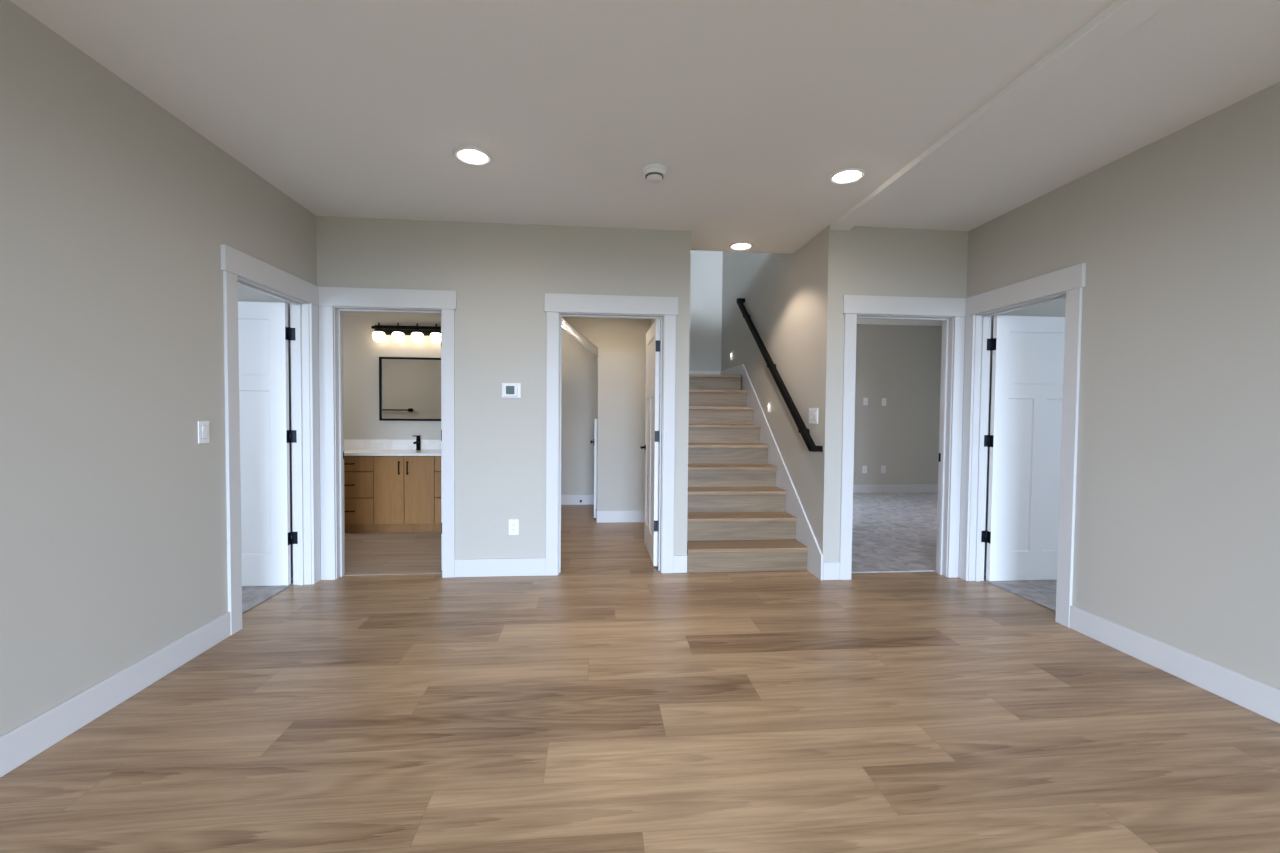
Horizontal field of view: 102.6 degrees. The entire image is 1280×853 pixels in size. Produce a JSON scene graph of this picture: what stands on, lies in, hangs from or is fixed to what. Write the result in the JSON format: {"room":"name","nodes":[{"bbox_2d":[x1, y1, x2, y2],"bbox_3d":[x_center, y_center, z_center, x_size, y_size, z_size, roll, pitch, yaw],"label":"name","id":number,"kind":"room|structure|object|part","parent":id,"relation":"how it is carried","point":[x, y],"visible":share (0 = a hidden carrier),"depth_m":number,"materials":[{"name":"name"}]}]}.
{"room":"empty living room","nodes":[
{"label":"empty living room","id":0,"kind":"room"},
{"bbox_2d":[0,0,316,735],"bbox_3d":[-2.121,-0.085,-0.071,0.125,2.716,7.842,0,2,-5],"label":"wall","id":1,"kind":"structure","parent":0,"point":[116,214],"depth_m":2.16,"materials":[{"name":"grey paint"}]},
{"bbox_2d":[0,612,230,777],"bbox_3d":[-2.019,1.219,-0.512,0.015,0.138,6.867,0,2,-5],"label":"baseboard","id":2,"kind":"structure","parent":1,"relation":"attached to","point":[31,738],"depth_m":2.14,"materials":[{"name":"white paint"}]},
{"bbox_2d":[198,421,209,443],"bbox_3d":[-2.302,0.030,2.713,0.013,0.118,0.075,0,2,-5],"label":"light switch","id":3,"kind":"object","parent":1,"relation":"attached to","point":[203,426],"visible":1,"depth_m":2.70,"materials":[{"name":"white plastic"}]},
{"bbox_2d":[220,244,320,634],"bbox_3d":[-2.796,0.073,3.305,0.915,2.191,0.973,0,2,-5],"label":"door","id":4,"kind":"structure","parent":1,"relation":"in","point":[258,435],"depth_m":3.67,"materials":[{"name":"white paint"}]},
{"bbox_3d":[-2.320,0.158,2.924,0.018,2.051,0.092,0,2,-5],"label":"casing","id":5,"kind":"part","parent":4,"relation":"part of","materials":[{"name":"white paint"}]},
{"bbox_3d":[-2.344,-0.949,3.315,0.025,0.140,0.973,0,2,-5],"label":"head casing","id":6,"kind":"part","parent":4,"relation":"part of","materials":[{"name":"white paint"}]},
{"bbox_3d":[-2.397,0.133,3.784,0.018,2.051,0.093,0,2,-5],"label":"casing","id":7,"kind":"part","parent":4,"relation":"part of","materials":[{"name":"white paint"}]},
{"bbox_2d":[343,311,440,439],"bbox_3d":[-2.719,-0.264,5.866,3.030,2.716,0.120,0,2,-5],"label":"wall","id":8,"kind":"structure","parent":0,"point":[361,352],"depth_m":5.77,"materials":[{"name":"grey paint"}]},
{"bbox_2d":[344,439,440,448],"bbox_3d":[-2.535,0.204,5.826,1.635,0.110,0.020,0,2,-5],"label":"backsplash","id":9,"kind":"structure","parent":8,"relation":"attached to","point":[348,443],"depth_m":5.79,"materials":[{"name":"white stone"}]},
{"bbox_2d":[371,322,440,342],"bbox_3d":[-2.484,-1.037,5.721,0.956,0.216,0.163,0,2,-5],"label":"vanity light","id":10,"kind":"object","parent":8,"relation":"attached to","point":[417,332],"visible":0.7,"depth_m":5.68,"materials":[{"name":"white glass"}]},
{"bbox_3d":[-2.884,-0.987,5.668,0.126,0.112,0.126,0,2,-5],"label":"globe","id":11,"kind":"part","parent":10,"relation":"part of","materials":[{"name":"white glass"}]},
{"bbox_3d":[-2.680,-0.986,5.687,0.126,0.112,0.126,0,2,-5],"label":"globe","id":12,"kind":"part","parent":10,"relation":"part of","materials":[{"name":"white glass"}]},
{"bbox_3d":[-2.505,-1.079,5.782,0.924,0.103,0.035,0,2,-5],"label":"plate","id":13,"kind":"part","parent":10,"relation":"part of","materials":[{"name":"black metal"}]},
{"bbox_3d":[-2.477,-0.985,5.705,0.126,0.112,0.126,0,2,-5],"label":"globe","id":14,"kind":"part","parent":10,"relation":"part of","materials":[{"name":"white glass"}]},
{"bbox_3d":[-2.273,-0.983,5.723,0.126,0.112,0.126,0,2,-5],"label":"globe","id":15,"kind":"part","parent":10,"relation":"part of","materials":[{"name":"white glass"}]},
{"bbox_2d":[379,357,440,420],"bbox_3d":[-2.483,-0.421,5.806,0.890,0.714,0.032,0,2,-5],"label":"wall mirror","id":16,"kind":"object","parent":8,"relation":"attached to","point":[409,387],"visible":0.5,"depth_m":5.79,"materials":[{"name":"black mirror"}]},
{"bbox_2d":[238,216,690,561],"bbox_3d":[-2.531,-0.204,3.890,5.851,2.716,0.125,0,2,-5],"label":"wall","id":17,"kind":"structure","parent":0,"point":[501,274],"depth_m":3.96,"materials":[{"name":"grey paint"}]},
{"bbox_2d":[291,562,292,579],"bbox_3d":[-3.947,1.077,3.731,2.818,0.138,0.015,0,2,-5],"label":"baseboard","id":18,"kind":"structure","parent":17,"relation":"attached to","point":[291,562],"depth_m":3.84,"materials":[{"name":"white paint"}]},
{"bbox_2d":[318,287,456,579],"bbox_3d":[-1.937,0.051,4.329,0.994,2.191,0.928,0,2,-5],"label":"door frame","id":19,"kind":"structure","parent":17,"relation":"in","point":[333,301],"depth_m":3.87,"materials":[{"name":"white paint"}]},
{"bbox_3d":[-2.342,0.131,3.845,0.101,2.051,0.018,0,2,-5],"label":"casing","id":20,"kind":"part","parent":19,"relation":"part of","materials":[{"name":"white paint"}]},
{"bbox_3d":[-1.888,-0.961,3.849,0.994,0.140,0.025,0,2,-5],"label":"head casing","id":21,"kind":"part","parent":19,"relation":"part of","materials":[{"name":"white paint"}]},
{"bbox_3d":[-1.464,0.137,3.924,0.092,2.051,0.018,0,2,-5],"label":"casing","id":22,"kind":"part","parent":19,"relation":"part of","materials":[{"name":"white paint"}]},
{"bbox_2d":[502,383,520,397],"bbox_3d":[-0.991,-0.278,3.950,0.144,0.116,0.025,0,2,-5],"label":"thermostat","id":23,"kind":"object","parent":17,"relation":"attached to","point":[509,390],"visible":1,"depth_m":3.94,"materials":[{"name":"white plastic"}]},
{"bbox_2d":[509,519,518,534],"bbox_3d":[-0.983,0.783,3.991,0.076,0.122,0.008,0,2,-5],"label":"wall outlet","id":24,"kind":"object","parent":17,"relation":"attached to","point":[513,523],"visible":1,"depth_m":3.99,"materials":[{"name":"white plastic"}]},
{"bbox_2d":[455,555,686,576],"bbox_3d":[-0.525,1.099,4.038,1.812,0.138,0.015,0,2,-5],"label":"baseboard","id":25,"kind":"structure","parent":17,"relation":"attached to","point":[498,566],"depth_m":3.99,"materials":[{"name":"white paint"}]},
{"bbox_2d":[545,293,677,575],"bbox_3d":[-0.268,0.060,4.497,1.038,2.191,0.965,0,2,-5],"label":"door","id":26,"kind":"structure","parent":17,"relation":"in","point":[659,446],"depth_m":4.05,"materials":[{"name":"white paint"}]},
{"bbox_3d":[-0.682,0.141,3.994,0.092,2.051,0.018,0,2,-5],"label":"casing","id":27,"kind":"part","parent":26,"relation":"part of","materials":[{"name":"white paint"}]},
{"bbox_3d":[-0.217,-0.951,3.999,1.038,0.140,0.025,0,2,-5],"label":"head casing","id":28,"kind":"part","parent":26,"relation":"part of","materials":[{"name":"white paint"}]},
{"bbox_3d":[0.228,0.147,4.075,0.092,2.051,0.018,0,2,-5],"label":"casing","id":29,"kind":"part","parent":26,"relation":"part of","materials":[{"name":"white paint"}]},
{"bbox_2d":[562,319,597,357],"bbox_3d":[-1.120,-1.457,6.425,1.300,1.160,1.080,0,2,-5],"label":"ceiling","id":30,"kind":"structure","parent":0,"point":[572,332],"depth_m":6.41,"materials":[{"name":"white paint"}]},
{"bbox_2d":[597,362,597,437],"bbox_3d":[-0.515,0.119,6.527,0.058,1.950,1.080,0,2,-5],"label":"wall","id":31,"kind":"structure","parent":0,"point":[597,362],"depth_m":6.41,"materials":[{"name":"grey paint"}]},
{"bbox_2d":[590,419,596,517],"bbox_3d":[-0.581,0.495,6.441,0.082,1.178,0.662,0,2,-5],"label":"door","id":32,"kind":"structure","parent":31,"relation":"in","point":[595,420],"depth_m":6.12,"materials":[{"name":"white paint"}]},
{"bbox_2d":[562,317,650,510],"bbox_3d":[-0.431,-0.246,5.946,1.301,2.716,0.070,0,2,-5],"label":"wall","id":33,"kind":"structure","parent":0,"point":[620,343],"depth_m":5.93,"materials":[{"name":"grey paint"}]},
{"bbox_2d":[596,510,643,522],"bbox_3d":[-0.201,1.044,5.997,0.617,0.138,0.085,0,2,-5],"label":"baseboard","id":34,"kind":"structure","parent":33,"relation":"attached to","point":[619,515],"depth_m":5.95,"materials":[{"name":"white paint"}]},
{"bbox_2d":[0,493,1279,852],"bbox_3d":[0.303,1.277,2.125,11.000,0.108,11.700,0,2,-5],"label":"floor","id":35,"kind":"structure","parent":0,"point":[612,702],"depth_m":2.10,"materials":[{"name":"brown wood"}]},
{"bbox_2d":[344,456,440,532],"bbox_3d":[-2.509,0.699,5.567,1.585,0.804,0.566,0,2,-5],"label":"vanity cabinet","id":36,"kind":"object","parent":35,"relation":"on","point":[382,493],"visible":0.53,"depth_m":5.32,"materials":[{"name":"brown wood"}]},
{"bbox_3d":[-3.013,0.384,5.276,0.521,0.154,0.020,0,2,-5],"label":"drawer","id":37,"kind":"part","parent":36,"relation":"part of","materials":[{"name":"brown wood"}]},
{"bbox_3d":[-3.014,0.601,5.283,0.521,0.264,0.020,0,2,-5],"label":"drawer","id":38,"kind":"part","parent":36,"relation":"part of","materials":[{"name":"brown wood"}]},
{"bbox_3d":[-3.017,0.875,5.291,0.521,0.268,0.020,0,2,-5],"label":"drawer","id":39,"kind":"part","parent":36,"relation":"part of","materials":[{"name":"brown wood"}]},
{"bbox_3d":[-2.601,0.660,5.322,0.298,0.702,0.020,0,2,-5],"label":"cabinet door","id":40,"kind":"part","parent":36,"relation":"part of","materials":[{"name":"brown wood"}]},
{"bbox_2d":[344,439,440,455],"bbox_3d":[-2.511,0.226,5.562,1.635,0.139,0.552,0,2,-5],"label":"countertop","id":41,"kind":"structure","parent":36,"relation":"on","point":[352,447],"depth_m":5.76,"materials":[{"name":"white stone"}]},
{"bbox_2d":[413,435,420,449],"bbox_3d":[-2.479,0.183,5.660,0.089,0.163,0.152,0,2,-5],"label":"faucet","id":42,"kind":"object","parent":41,"relation":"on","point":[417,442],"visible":0.98,"depth_m":5.69,"materials":[{"name":"black metal"}]},
{"bbox_3d":[-2.403,0.428,5.304,0.011,0.140,0.040,0,2,-5],"label":"pull handle","id":43,"kind":"part","parent":36,"relation":"part of","materials":[{"name":"black metal"}]},
{"bbox_3d":[-2.298,0.662,5.349,0.298,0.702,0.020,0,2,-5],"label":"cabinet door","id":44,"kind":"part","parent":36,"relation":"part of","materials":[{"name":"brown wood"}]},
{"bbox_3d":[-1.920,0.391,5.374,0.444,0.154,0.020,0,2,-5],"label":"drawer","id":45,"kind":"part","parent":36,"relation":"part of","materials":[{"name":"brown wood"}]},
{"bbox_3d":[-1.922,0.608,5.381,0.444,0.264,0.020,0,2,-5],"label":"drawer","id":46,"kind":"part","parent":36,"relation":"part of","materials":[{"name":"brown wood"}]},
{"bbox_3d":[-1.925,0.881,5.389,0.444,0.268,0.020,0,2,-5],"label":"drawer","id":47,"kind":"part","parent":36,"relation":"part of","materials":[{"name":"brown wood"}]},
{"bbox_2d":[687,364,822,579],"bbox_3d":[0.024,-0.278,5.449,2.516,2.817,3.292,0,2,-5],"label":"staircase","id":48,"kind":"structure","parent":35,"relation":"on","point":[746,512],"depth_m":4.67,"materials":[{"name":"brown wood"}]},
{"bbox_2d":[561,250,722,494],"bbox_3d":[-0.839,-1.625,7.048,3.969,5.400,0.120,0,2,-5],"label":"wall","id":49,"kind":"structure","parent":0,"point":[579,365],"depth_m":7.06,"materials":[{"name":"grey paint"}]},
{"bbox_2d":[561,495,593,504],"bbox_3d":[-0.894,1.007,7.054,0.592,0.138,0.015,0,2,-5],"label":"baseboard","id":50,"kind":"structure","parent":49,"relation":"attached to","point":[565,499],"depth_m":7.05,"materials":[{"name":"white paint"}]},
{"bbox_2d":[10,0,1279,325],"bbox_3d":[0.325,-1.627,2.089,11.200,0.284,12.000,0,2,-5],"label":"ceiling","id":51,"kind":"structure","parent":0,"point":[347,108],"depth_m":2.30,"materials":[{"name":"white paint"}]},
{"bbox_2d":[453,146,491,165],"bbox_3d":[-0.938,-1.517,2.882,0.208,0.013,0.208,0,2,-5],"label":"recessed light","id":52,"kind":"object","parent":51,"relation":"in","point":[474,156],"visible":1,"depth_m":2.87,"materials":[{"name":"white plastic"}]},
{"bbox_2d":[642,163,666,182],"bbox_3d":[0.085,-1.483,3.018,0.144,0.063,0.144,0,2,-5],"label":"smoke detector","id":53,"kind":"object","parent":51,"relation":"attached to","point":[653,172],"visible":1,"depth_m":2.98,"materials":[{"name":"white plastic"}]},
{"bbox_2d":[729,242,752,250],"bbox_3d":[0.866,-1.546,4.400,0.208,0.013,0.208,0,2,-5],"label":"recessed light","id":54,"kind":"object","parent":51,"relation":"in","point":[739,246],"visible":1,"depth_m":4.40,"materials":[{"name":"white plastic"}]},
{"bbox_2d":[829,168,865,184],"bbox_3d":[1.245,-1.504,3.085,0.208,0.013,0.208,0,2,-5],"label":"recessed light","id":55,"kind":"object","parent":51,"relation":"in","point":[848,175],"visible":1,"depth_m":3.08,"materials":[{"name":"white plastic"}]},
{"bbox_2d":[830,0,1173,230],"bbox_3d":[1.857,-1.406,0.123,0.150,0.056,7.598,0,2,-5],"label":"beam","id":56,"kind":"structure","parent":51,"relation":"attached to","point":[1121,17],"depth_m":2.23,"materials":[{"name":"white paint"}]},
{"bbox_2d":[651,319,659,515],"bbox_3d":[0.254,-0.807,5.069,0.100,3.900,1.763,0,2,-5],"label":"wall","id":57,"kind":"structure","parent":0,"point":[652,320],"depth_m":5.16,"materials":[{"name":"grey paint"}]},
{"bbox_2d":[721,231,821,536],"bbox_3d":[1.341,-1.565,5.659,0.125,5.400,3.278,0,2,-5],"label":"wall","id":58,"kind":"structure","parent":0,"point":[781,292],"depth_m":4.80,"materials":[{"name":"grey paint"}]},
{"bbox_2d":[689,364,742,374],"bbox_3d":[0.678,-0.697,6.594,1.018,0.125,1.110,0,2,-5],"label":"baseboard","id":59,"kind":"structure","parent":58,"relation":"attached to","point":[738,370],"depth_m":6.79,"materials":[{"name":"white paint"}]},
{"bbox_2d":[767,402,770,411],"bbox_3d":[1.305,-0.193,5.194,0.012,0.100,0.084,0,2,-5],"label":"step light","id":60,"kind":"object","parent":58,"relation":"attached to","point":[769,403],"visible":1,"depth_m":5.17,"materials":[{"name":"white plastic"}]},
{"bbox_2d":[737,298,822,451],"bbox_3d":[1.282,-0.658,5.037,0.093,1.645,2.180,0,2,-5],"label":"handrail","id":61,"kind":"object","parent":58,"relation":"attached to","point":[802,429],"visible":1,"depth_m":4.66,"materials":[{"name":"black metal"}]},
{"bbox_2d":[809,408,817,423],"bbox_3d":[1.398,-0.086,4.148,0.013,0.125,0.167,0,2,-5],"label":"light switch","id":62,"kind":"object","parent":58,"relation":"attached to","point":[813,412],"visible":1,"depth_m":4.13,"materials":[{"name":"white plastic"}]},
{"bbox_2d":[853,324,941,484],"bbox_3d":[3.272,-0.282,8.280,4.206,2.716,0.120,0,2,-5],"label":"wall","id":63,"kind":"structure","parent":0,"point":[899,364],"depth_m":8.30,"materials":[{"name":"grey paint"}]},
{"bbox_2d":[862,466,866,472],"bbox_3d":[3.623,0.694,8.277,0.076,0.122,0.008,0,2,-5],"label":"wall outlet","id":64,"kind":"object","parent":63,"relation":"attached to","point":[864,468],"visible":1,"depth_m":8.27,"materials":[{"name":"white plastic"}]},
{"bbox_2d":[863,398,867,404],"bbox_3d":[3.625,-0.402,8.241,0.072,0.120,0.014,0,2,-5],"label":"wall plate","id":65,"kind":"object","parent":63,"relation":"attached to","point":[865,400],"visible":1,"depth_m":8.24,"materials":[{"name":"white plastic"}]},
{"bbox_2d":[881,466,885,472],"bbox_3d":[3.943,0.696,8.305,0.076,0.122,0.008,0,2,-5],"label":"wall outlet","id":66,"kind":"object","parent":63,"relation":"attached to","point":[883,468],"visible":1,"depth_m":8.30,"materials":[{"name":"white plastic"}]},
{"bbox_2d":[882,398,885,405],"bbox_3d":[3.935,-0.396,8.272,0.076,0.122,0.008,0,2,-5],"label":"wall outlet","id":67,"kind":"object","parent":63,"relation":"attached to","point":[883,399],"visible":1,"depth_m":8.27,"materials":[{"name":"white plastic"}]},
{"bbox_2d":[853,485,937,492],"bbox_3d":[3.167,1.008,8.242,4.006,0.138,0.015,0,2,-5],"label":"baseboard","id":68,"kind":"structure","parent":63,"relation":"attached to","point":[856,488],"depth_m":8.32,"materials":[{"name":"white paint"}]},
{"bbox_2d":[816,225,1065,576],"bbox_3d":[3.575,-0.159,4.192,4.331,2.716,0.125,0,2,-5],"label":"wall","id":69,"kind":"structure","parent":0,"point":[874,261],"depth_m":3.96,"materials":[{"name":"grey paint"}]},
{"bbox_2d":[823,562,839,579],"bbox_3d":[1.480,1.118,3.973,0.134,0.138,0.015,0,2,-5],"label":"baseboard","id":70,"kind":"structure","parent":69,"relation":"attached to","point":[831,570],"depth_m":3.97,"materials":[{"name":"white paint"}]},
{"bbox_2d":[839,295,965,579],"bbox_3d":[2.028,0.094,4.050,0.990,2.191,0.151,0,2,-5],"label":"door frame","id":71,"kind":"structure","parent":69,"relation":"in","point":[951,311],"depth_m":4.00,"materials":[{"name":"white paint"}]},
{"bbox_3d":[1.601,0.163,3.954,0.092,2.051,0.018,0,2,-5],"label":"casing","id":72,"kind":"part","parent":71,"relation":"part of","materials":[{"name":"white paint"}]},
{"bbox_3d":[2.042,-0.929,3.957,0.990,0.140,0.025,0,2,-5],"label":"head casing","id":73,"kind":"part","parent":71,"relation":"part of","materials":[{"name":"white paint"}]},
{"bbox_3d":[2.484,0.168,4.033,0.083,2.051,0.018,0,2,-5],"label":"casing","id":74,"kind":"part","parent":71,"relation":"part of","materials":[{"name":"white paint"}]},
{"bbox_2d":[984,559,986,575],"bbox_3d":[4.143,1.135,4.212,2.980,0.138,0.015,0,2,-5],"label":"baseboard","id":75,"kind":"structure","parent":69,"relation":"attached to","point":[985,560],"depth_m":4.08,"materials":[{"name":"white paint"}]},
{"bbox_2d":[967,82,1279,689],"bbox_3d":[2.947,-0.050,0.261,0.125,2.716,7.598,0,2,-5],"label":"wall","id":76,"kind":"structure","parent":0,"point":[1177,237],"depth_m":2.54,"materials":[{"name":"grey paint"}]},
{"bbox_2d":[959,263,1085,627],"bbox_3d":[3.019,0.116,3.586,0.915,2.191,0.964,0,2,-5],"label":"door","id":77,"kind":"structure","parent":76,"relation":"in","point":[1032,440],"depth_m":3.93,"materials":[{"name":"white paint"}]},
{"bbox_3d":[2.539,0.170,3.987,0.018,2.051,0.084,0,2,-5],"label":"casing","id":78,"kind":"part","parent":77,"relation":"part of","materials":[{"name":"white paint"}]},
{"bbox_3d":[2.585,-0.912,3.516,0.025,0.140,0.964,0,2,-5],"label":"head casing","id":79,"kind":"part","parent":77,"relation":"part of","materials":[{"name":"white paint"}]},
{"bbox_3d":[2.616,0.196,3.131,0.018,2.051,0.092,0,2,-5],"label":"casing","id":80,"kind":"part","parent":77,"relation":"part of","materials":[{"name":"white paint"}]},
{"bbox_2d":[1069,606,1279,723],"bbox_3d":[2.909,1.253,-0.188,0.015,0.138,6.632,0,2,-5],"label":"baseboard","id":81,"kind":"structure","parent":76,"relation":"attached to","point":[1260,698],"depth_m":2.50,"materials":[{"name":"white paint"}]}
]}

